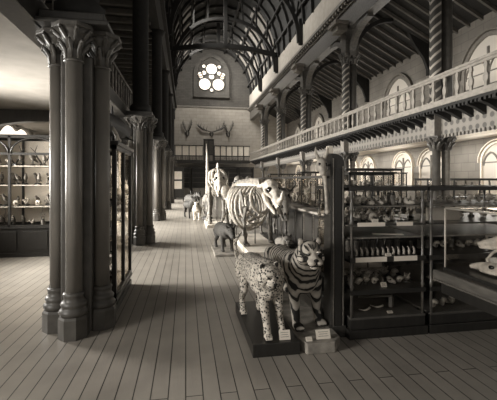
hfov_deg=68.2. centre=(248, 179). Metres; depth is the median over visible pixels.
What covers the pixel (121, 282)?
display cabinet
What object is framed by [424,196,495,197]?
shelf
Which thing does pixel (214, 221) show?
plinth
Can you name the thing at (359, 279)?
shell
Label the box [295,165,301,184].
window
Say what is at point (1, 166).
shelf
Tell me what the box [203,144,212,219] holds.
tusk
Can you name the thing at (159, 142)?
column
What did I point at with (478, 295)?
display table
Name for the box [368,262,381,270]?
box
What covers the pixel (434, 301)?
shell
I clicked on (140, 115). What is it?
column
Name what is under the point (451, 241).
jar
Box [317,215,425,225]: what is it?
shelf
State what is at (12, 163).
antler mount
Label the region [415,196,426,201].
skull
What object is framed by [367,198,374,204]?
skull
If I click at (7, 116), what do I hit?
trim
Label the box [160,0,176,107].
trim
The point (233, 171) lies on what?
display cabinet
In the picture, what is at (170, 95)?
column
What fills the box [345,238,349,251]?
jar
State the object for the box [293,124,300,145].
window
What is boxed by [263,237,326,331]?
tiger
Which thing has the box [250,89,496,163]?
trim
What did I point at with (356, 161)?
window
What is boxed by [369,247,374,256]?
mounted tooth
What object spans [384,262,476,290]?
shelf
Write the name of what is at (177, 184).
notice
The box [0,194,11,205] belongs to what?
bird
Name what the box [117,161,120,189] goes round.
window
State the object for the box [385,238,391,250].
jar
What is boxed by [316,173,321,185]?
window
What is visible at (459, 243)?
skull
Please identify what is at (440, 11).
column
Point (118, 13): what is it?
ceiling
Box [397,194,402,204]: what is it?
mounted tooth
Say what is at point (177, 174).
notice
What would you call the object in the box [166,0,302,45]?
roof truss
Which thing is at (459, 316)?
showcase
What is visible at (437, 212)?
notice board
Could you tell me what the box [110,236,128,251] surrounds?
shelf
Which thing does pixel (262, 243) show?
plinth
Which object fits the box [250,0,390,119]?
trim
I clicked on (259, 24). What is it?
window
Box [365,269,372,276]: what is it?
shell
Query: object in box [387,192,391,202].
jar
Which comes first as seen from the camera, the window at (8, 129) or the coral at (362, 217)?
the coral at (362, 217)
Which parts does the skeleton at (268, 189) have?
shoulder blade, leg, support rod, leg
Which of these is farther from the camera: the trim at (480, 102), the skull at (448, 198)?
the trim at (480, 102)
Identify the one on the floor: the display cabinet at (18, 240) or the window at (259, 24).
the display cabinet at (18, 240)
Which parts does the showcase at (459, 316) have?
post, post, panel, rail, post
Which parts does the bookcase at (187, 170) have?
door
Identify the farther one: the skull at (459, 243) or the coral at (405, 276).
the skull at (459, 243)
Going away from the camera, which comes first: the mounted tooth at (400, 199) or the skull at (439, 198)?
the mounted tooth at (400, 199)
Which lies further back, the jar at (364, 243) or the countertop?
the countertop
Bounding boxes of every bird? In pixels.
[0,172,4,184]
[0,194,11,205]
[11,172,16,184]
[15,174,22,184]
[18,155,23,165]
[23,173,27,184]
[29,155,38,165]
[34,173,41,184]
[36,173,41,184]
[42,155,46,165]
[46,173,49,184]
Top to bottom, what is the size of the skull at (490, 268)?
0.099 m
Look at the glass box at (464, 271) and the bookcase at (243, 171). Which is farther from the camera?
the bookcase at (243, 171)
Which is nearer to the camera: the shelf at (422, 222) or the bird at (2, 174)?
the shelf at (422, 222)
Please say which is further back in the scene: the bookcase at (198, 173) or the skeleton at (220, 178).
the bookcase at (198, 173)
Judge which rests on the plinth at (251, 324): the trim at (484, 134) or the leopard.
the leopard
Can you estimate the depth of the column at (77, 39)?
3.85 m
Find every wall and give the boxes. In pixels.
[34,132,127,199]
[174,49,286,192]
[249,0,340,105]
[287,11,496,213]
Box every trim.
[0,0,129,116]
[0,109,131,135]
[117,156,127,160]
[149,0,174,118]
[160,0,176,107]
[177,105,247,108]
[247,0,354,111]
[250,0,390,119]
[250,86,496,160]
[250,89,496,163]
[255,106,496,167]
[286,129,496,165]
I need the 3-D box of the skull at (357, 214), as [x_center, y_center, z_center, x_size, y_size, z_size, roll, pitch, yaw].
[1.256,0.404,4.274,0.062,0.075,0.142,0,0,-28]
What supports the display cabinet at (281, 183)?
on the floor
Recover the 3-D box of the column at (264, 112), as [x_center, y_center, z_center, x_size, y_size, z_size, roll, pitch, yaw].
[2.562,-2.530,30.478,4.249,8.260,3.204,0,0,15]
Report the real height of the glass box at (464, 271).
0.557 m
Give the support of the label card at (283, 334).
on the plinth at (251, 324)
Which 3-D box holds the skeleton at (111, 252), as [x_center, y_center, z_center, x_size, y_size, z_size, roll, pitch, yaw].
[-2.007,1.201,5.388,0.207,0.436,0.126,0,0,10]
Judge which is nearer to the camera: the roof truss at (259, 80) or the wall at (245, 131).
the roof truss at (259, 80)
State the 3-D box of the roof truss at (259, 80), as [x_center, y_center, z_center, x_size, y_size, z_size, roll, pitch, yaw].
[-2.465,-10.125,30.146,7.300,5.450,0.240,0,0,-10]
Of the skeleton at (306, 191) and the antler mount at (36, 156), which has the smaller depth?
the antler mount at (36, 156)
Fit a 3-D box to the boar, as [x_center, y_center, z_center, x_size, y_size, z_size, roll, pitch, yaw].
[-0.528,1.241,8.141,0.380,0.614,1.334,0,0,-20]
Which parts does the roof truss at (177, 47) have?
king post, wall post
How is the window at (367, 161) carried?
in the wall at (463, 154)
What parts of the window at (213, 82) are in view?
pane, pane, pane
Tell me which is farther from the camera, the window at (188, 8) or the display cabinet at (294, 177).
the window at (188, 8)
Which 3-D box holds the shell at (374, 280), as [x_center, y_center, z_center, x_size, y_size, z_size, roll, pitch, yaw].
[1.347,1.071,3.930,0.068,0.079,0.088,0,0,-28]
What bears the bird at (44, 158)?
on the display cabinet at (18, 240)
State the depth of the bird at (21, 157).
7.75 m
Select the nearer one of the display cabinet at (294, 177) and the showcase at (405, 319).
the showcase at (405, 319)
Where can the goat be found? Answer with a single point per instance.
(197, 208)
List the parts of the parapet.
panel, panel, panel, panel, panel, panel, panel, panel, panel, panel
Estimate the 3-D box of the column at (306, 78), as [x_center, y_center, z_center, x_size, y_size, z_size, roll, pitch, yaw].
[4.382,-2.530,19.833,4.249,8.260,3.204,0,0,15]
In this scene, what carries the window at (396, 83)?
in the wall at (463, 154)
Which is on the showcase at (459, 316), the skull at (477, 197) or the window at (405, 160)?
the skull at (477, 197)
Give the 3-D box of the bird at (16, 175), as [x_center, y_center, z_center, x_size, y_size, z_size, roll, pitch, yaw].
[-4.886,-0.017,7.803,0.093,0.231,0.227,0,0,17]
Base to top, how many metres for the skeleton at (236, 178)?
1.744 m
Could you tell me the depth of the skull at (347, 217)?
3.86 m
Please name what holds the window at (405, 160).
in the wall at (463, 154)
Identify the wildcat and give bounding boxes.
[275,234,292,246]
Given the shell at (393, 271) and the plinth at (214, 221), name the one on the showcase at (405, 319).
the shell at (393, 271)
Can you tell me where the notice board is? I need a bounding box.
[426,207,459,219]
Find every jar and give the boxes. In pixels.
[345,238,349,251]
[353,239,358,251]
[361,239,367,250]
[369,239,375,250]
[377,238,383,250]
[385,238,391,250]
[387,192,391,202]
[390,193,395,204]
[393,238,399,249]
[408,239,412,248]
[416,238,420,248]
[424,238,429,247]
[449,237,453,246]
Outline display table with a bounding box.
[433,269,496,316]
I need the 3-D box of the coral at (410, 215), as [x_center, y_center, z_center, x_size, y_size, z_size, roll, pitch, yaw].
[1.911,0.383,4.337,0.102,0.122,0.083,0,0,-36]
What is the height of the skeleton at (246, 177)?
1.762 m
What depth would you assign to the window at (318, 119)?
28.44 m
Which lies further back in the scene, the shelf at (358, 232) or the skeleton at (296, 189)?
the skeleton at (296, 189)
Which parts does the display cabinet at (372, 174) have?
frame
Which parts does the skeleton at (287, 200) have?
leg, leg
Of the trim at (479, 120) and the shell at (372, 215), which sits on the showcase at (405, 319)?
the shell at (372, 215)
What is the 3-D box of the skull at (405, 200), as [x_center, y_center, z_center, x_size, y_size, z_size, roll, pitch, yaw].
[1.736,0.227,4.003,0.142,0.075,0.062,0,0,41]
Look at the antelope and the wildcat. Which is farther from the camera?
the antelope
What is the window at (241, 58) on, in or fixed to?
attached to the roof trusses at (281, 26)
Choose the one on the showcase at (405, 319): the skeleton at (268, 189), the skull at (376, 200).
the skull at (376, 200)
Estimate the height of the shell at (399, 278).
0.079 m
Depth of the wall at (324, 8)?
19.93 m
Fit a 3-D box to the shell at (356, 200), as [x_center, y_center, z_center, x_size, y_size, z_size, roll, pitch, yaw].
[1.148,0.212,3.891,0.113,0.102,0.088,0,0,35]
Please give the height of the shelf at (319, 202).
0.012 m
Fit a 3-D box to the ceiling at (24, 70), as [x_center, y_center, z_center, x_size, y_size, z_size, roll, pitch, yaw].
[-6.132,-1.730,15.843,3.650,0.100,39.300,0,0,-10]
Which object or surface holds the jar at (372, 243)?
on the showcase at (405, 319)
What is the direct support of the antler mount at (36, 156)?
on the display cabinet at (18, 240)
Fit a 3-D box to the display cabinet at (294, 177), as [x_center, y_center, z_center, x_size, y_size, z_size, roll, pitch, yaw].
[1.185,0.278,11.616,0.510,0.745,7.560,0,0,-10]
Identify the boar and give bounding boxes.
[213,222,235,251]
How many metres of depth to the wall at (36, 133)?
29.70 m
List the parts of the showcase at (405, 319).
post, panel, post, label strip, label strip, rail, label strip, label strip, post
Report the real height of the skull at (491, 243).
0.335 m
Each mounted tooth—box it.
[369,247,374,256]
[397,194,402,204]
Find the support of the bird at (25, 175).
on the display cabinet at (18, 240)
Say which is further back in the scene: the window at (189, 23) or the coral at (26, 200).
the window at (189, 23)
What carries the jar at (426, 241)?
on the showcase at (459, 316)
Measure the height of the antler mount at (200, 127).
1.451 m
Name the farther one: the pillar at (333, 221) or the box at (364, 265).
the box at (364, 265)
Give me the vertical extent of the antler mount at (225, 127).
1.700 m
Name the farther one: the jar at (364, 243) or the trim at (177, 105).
the trim at (177, 105)
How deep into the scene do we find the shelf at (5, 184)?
7.67 m
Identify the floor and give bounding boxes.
[0,197,496,399]
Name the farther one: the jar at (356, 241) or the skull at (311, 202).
the skull at (311, 202)
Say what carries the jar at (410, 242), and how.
on the showcase at (459, 316)
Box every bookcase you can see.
[184,167,190,196]
[191,167,205,196]
[209,167,222,196]
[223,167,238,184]
[239,167,253,179]
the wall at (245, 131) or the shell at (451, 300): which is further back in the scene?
the wall at (245, 131)
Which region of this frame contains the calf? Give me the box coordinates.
[184,191,200,212]
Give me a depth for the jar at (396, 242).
4.23 m
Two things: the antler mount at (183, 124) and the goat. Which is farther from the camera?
the antler mount at (183, 124)
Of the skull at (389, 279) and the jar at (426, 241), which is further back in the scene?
the jar at (426, 241)
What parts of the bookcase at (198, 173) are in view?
door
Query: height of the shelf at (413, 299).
0.020 m
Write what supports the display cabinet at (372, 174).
on the floor
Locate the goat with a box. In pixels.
[192,198,201,219]
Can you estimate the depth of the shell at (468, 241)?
4.44 m
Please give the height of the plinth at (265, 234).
0.100 m
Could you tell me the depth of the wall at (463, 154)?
16.54 m
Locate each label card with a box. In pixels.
[279,330,290,339]
[315,329,330,339]
[380,282,386,286]
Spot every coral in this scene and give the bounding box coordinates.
[23,198,29,205]
[354,266,362,277]
[360,213,366,221]
[362,274,369,284]
[380,266,388,277]
[403,272,410,282]
[406,207,414,217]
[468,209,474,216]
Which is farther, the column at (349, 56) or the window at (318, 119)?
the window at (318, 119)
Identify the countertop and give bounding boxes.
[238,193,365,246]
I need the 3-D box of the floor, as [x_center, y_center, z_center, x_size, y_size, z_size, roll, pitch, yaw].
[-0.358,1.675,16.932,15.800,0.150,39.500,0,0,-10]
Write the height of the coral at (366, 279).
0.107 m
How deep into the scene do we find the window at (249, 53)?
31.55 m
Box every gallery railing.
[41,0,131,109]
[250,50,496,159]
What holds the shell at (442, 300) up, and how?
on the showcase at (459, 316)
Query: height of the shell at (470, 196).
0.090 m
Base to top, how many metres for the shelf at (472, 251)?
0.050 m
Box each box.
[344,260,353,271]
[353,263,369,270]
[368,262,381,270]
[443,207,496,288]
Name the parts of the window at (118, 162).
frame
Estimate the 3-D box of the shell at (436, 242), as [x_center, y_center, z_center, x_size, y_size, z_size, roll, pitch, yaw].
[2.239,0.761,4.384,0.100,0.090,0.077,0,0,40]
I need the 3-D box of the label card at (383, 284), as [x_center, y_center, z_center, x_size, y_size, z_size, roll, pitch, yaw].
[1.406,1.089,3.822,0.065,0.048,0.027,0,0,-10]
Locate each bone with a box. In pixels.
[112,127,121,141]
[322,172,329,213]
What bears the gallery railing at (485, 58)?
on the trim at (493, 87)
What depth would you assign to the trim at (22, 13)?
3.61 m
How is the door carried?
attached to the parapet
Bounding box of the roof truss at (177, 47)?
[170,0,277,73]
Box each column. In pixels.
[35,0,121,341]
[124,0,157,245]
[149,29,167,220]
[162,70,172,209]
[168,93,174,202]
[172,108,176,198]
[255,102,300,182]
[269,86,331,187]
[291,60,368,200]
[328,12,428,208]
[424,0,456,206]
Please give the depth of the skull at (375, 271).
4.19 m
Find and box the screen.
[174,166,183,201]
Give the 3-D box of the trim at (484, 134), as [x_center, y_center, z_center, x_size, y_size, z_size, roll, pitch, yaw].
[7.042,-1.570,18.095,0.420,0.220,39.300,0,0,-10]
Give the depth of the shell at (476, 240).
4.46 m
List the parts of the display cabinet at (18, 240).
arched rail, panel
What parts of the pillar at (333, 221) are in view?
panel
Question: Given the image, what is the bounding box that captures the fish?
[110,106,133,143]
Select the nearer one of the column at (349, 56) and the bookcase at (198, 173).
the column at (349, 56)
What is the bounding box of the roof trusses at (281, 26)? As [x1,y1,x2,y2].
[164,0,320,93]
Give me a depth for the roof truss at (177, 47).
24.72 m
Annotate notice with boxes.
[174,171,181,178]
[174,181,181,188]
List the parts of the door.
pane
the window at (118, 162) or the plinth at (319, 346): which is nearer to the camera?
the plinth at (319, 346)
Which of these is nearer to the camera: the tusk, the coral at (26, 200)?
the coral at (26, 200)
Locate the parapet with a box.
[174,145,249,162]
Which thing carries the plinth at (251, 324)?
on the floor
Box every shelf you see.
[0,165,111,167]
[0,184,49,185]
[0,204,49,207]
[110,200,128,206]
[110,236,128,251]
[317,201,419,207]
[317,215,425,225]
[317,226,420,238]
[319,243,425,262]
[320,267,425,295]
[321,291,424,319]
[384,223,496,236]
[384,240,496,259]
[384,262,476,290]
[392,213,496,224]
[392,289,481,314]
[396,200,496,205]
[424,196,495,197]
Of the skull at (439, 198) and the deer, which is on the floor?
the deer
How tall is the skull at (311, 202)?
0.146 m
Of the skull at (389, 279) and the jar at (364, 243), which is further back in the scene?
the jar at (364, 243)
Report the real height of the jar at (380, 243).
0.142 m
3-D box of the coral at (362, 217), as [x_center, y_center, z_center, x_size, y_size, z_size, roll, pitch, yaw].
[1.231,0.399,3.918,0.062,0.091,0.076,0,0,-15]
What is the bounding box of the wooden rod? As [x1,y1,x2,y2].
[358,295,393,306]
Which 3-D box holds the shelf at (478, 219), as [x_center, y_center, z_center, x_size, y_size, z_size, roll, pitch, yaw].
[2.561,0.455,4.427,1.510,0.020,0.955,0,0,-10]
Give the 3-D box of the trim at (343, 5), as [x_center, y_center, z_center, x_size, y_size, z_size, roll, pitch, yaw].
[3.503,-7.035,17.490,0.600,0.430,39.300,0,0,-10]
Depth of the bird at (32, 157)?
7.82 m
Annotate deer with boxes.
[183,190,195,218]
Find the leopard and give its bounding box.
[233,232,285,340]
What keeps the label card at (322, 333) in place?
on the plinth at (319, 346)
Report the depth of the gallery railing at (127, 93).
8.47 m
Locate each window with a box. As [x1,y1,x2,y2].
[0,124,34,134]
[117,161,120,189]
[175,6,190,38]
[177,21,190,41]
[194,53,228,97]
[236,50,254,84]
[240,37,260,74]
[244,28,267,70]
[250,7,275,60]
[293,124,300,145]
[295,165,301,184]
[312,113,324,139]
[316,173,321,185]
[349,160,358,183]
[360,156,375,180]
[383,73,412,116]
[392,151,414,184]
[417,148,431,184]
[459,26,496,92]
[477,139,496,193]
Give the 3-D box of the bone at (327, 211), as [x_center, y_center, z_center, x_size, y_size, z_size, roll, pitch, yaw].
[0.773,0.128,3.735,0.107,0.446,0.061,0,0,-27]
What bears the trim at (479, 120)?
attached to the ceiling
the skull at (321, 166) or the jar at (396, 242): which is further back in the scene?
the jar at (396, 242)
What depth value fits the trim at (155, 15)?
14.77 m
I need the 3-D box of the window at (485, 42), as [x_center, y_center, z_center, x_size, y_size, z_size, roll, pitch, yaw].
[8.120,-3.720,12.497,0.180,2.880,2.620,0,0,-10]
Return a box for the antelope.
[202,192,212,214]
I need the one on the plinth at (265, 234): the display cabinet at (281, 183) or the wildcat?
the wildcat
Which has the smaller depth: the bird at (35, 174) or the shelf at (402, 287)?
the shelf at (402, 287)
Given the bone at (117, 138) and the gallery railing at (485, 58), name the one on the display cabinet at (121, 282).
the bone at (117, 138)
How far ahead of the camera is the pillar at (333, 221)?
3.73 m
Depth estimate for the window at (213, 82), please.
36.09 m
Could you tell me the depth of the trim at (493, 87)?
9.78 m
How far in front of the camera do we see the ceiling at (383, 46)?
16.64 m
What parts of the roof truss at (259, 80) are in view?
wall post, king post, wall post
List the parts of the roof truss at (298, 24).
wall post, wall post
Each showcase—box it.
[316,185,427,339]
[383,185,496,333]
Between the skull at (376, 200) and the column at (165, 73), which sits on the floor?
the column at (165, 73)
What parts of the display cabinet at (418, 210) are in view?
frame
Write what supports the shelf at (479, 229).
attached to the showcase at (459, 316)
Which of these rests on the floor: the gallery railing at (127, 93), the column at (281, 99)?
the column at (281, 99)
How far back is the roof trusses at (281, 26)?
26.63 m
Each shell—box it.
[13,200,19,205]
[353,195,362,204]
[355,277,362,284]
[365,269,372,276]
[366,209,374,216]
[367,212,377,220]
[371,277,378,283]
[389,268,398,275]
[396,275,403,282]
[429,299,438,306]
[432,240,440,246]
[439,297,447,305]
[446,296,454,303]
[464,239,472,245]
[465,194,473,201]
[471,239,479,245]
[484,194,492,200]
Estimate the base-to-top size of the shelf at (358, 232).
0.015 m
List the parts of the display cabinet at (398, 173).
frame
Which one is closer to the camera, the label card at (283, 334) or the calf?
the label card at (283, 334)
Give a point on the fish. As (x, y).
(121, 127)
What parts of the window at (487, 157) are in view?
sill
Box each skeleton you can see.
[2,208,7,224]
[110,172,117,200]
[110,252,111,277]
[206,163,228,223]
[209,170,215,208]
[219,178,283,245]
[229,176,243,227]
[233,176,252,220]
[260,178,295,240]
[292,179,302,202]
[302,179,314,204]
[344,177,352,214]
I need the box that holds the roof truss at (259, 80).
[173,23,261,91]
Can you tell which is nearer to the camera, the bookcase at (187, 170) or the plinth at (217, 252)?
the plinth at (217, 252)
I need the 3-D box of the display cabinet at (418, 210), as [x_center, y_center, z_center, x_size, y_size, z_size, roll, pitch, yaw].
[6.415,0.775,11.140,2.660,1.650,0.660,0,0,-10]
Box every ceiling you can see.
[0,12,126,145]
[45,0,151,110]
[268,0,496,123]
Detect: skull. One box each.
[308,200,318,205]
[314,147,327,175]
[345,214,349,221]
[353,211,360,217]
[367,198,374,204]
[373,197,383,204]
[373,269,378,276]
[381,214,389,220]
[386,276,395,283]
[402,197,414,203]
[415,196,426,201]
[437,195,442,201]
[445,195,453,201]
[454,240,464,246]
[470,262,496,275]
[475,195,480,201]
[477,236,496,261]
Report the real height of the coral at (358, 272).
0.130 m
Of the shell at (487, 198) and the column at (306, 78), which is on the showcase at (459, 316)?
the shell at (487, 198)
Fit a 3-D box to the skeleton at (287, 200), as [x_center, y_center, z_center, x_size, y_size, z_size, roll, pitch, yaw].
[0.745,0.725,9.383,0.683,1.550,2.070,0,0,-6]
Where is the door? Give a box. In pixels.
[203,139,213,162]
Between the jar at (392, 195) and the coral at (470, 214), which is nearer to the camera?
the jar at (392, 195)
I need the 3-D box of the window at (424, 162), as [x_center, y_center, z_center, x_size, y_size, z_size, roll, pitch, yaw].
[7.623,-0.445,15.405,0.180,1.830,1.640,0,0,-10]
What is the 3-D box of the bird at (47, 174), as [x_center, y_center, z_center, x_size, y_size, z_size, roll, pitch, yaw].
[-4.406,-0.027,8.092,0.101,0.252,0.245,0,0,-6]
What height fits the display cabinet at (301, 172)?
1.930 m
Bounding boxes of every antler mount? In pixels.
[3,146,24,165]
[30,147,49,165]
[182,119,191,136]
[197,123,224,136]
[223,122,233,137]
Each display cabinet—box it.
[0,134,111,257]
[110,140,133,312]
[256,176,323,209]
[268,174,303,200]
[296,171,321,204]
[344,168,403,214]
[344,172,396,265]
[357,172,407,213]
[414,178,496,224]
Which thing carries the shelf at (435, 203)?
attached to the showcase at (459, 316)
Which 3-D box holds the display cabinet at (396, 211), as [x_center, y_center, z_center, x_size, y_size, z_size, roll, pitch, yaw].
[3.507,0.635,10.643,1.760,1.930,0.660,0,0,-10]
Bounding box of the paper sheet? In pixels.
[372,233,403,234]
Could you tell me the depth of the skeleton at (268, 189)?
8.46 m
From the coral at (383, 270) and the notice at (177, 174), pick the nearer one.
the coral at (383, 270)
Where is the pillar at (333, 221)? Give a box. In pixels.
[324,146,345,336]
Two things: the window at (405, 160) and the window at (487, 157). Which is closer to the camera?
the window at (487, 157)
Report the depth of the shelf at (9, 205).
7.73 m
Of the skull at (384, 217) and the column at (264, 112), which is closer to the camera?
the skull at (384, 217)
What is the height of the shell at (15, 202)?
0.128 m
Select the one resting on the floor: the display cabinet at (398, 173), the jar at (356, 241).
the display cabinet at (398, 173)
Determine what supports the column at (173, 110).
on the floor
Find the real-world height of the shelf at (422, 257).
0.050 m
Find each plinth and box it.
[204,219,223,227]
[211,245,234,256]
[235,234,274,256]
[236,300,299,357]
[261,232,294,247]
[271,289,339,354]
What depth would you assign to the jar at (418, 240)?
4.34 m
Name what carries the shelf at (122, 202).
attached to the display cabinet at (121, 282)
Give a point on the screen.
(178, 193)
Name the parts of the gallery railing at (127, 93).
handrail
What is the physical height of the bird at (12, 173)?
0.261 m
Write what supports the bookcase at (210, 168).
on the floor
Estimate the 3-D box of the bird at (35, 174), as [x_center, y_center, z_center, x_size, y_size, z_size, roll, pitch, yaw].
[-4.630,-0.030,8.051,0.104,0.259,0.254,0,0,11]
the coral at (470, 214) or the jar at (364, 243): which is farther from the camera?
the coral at (470, 214)
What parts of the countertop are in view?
panel, panel, panel, panel, panel, panel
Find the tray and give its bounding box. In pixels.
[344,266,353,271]
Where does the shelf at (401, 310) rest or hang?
attached to the showcase at (405, 319)

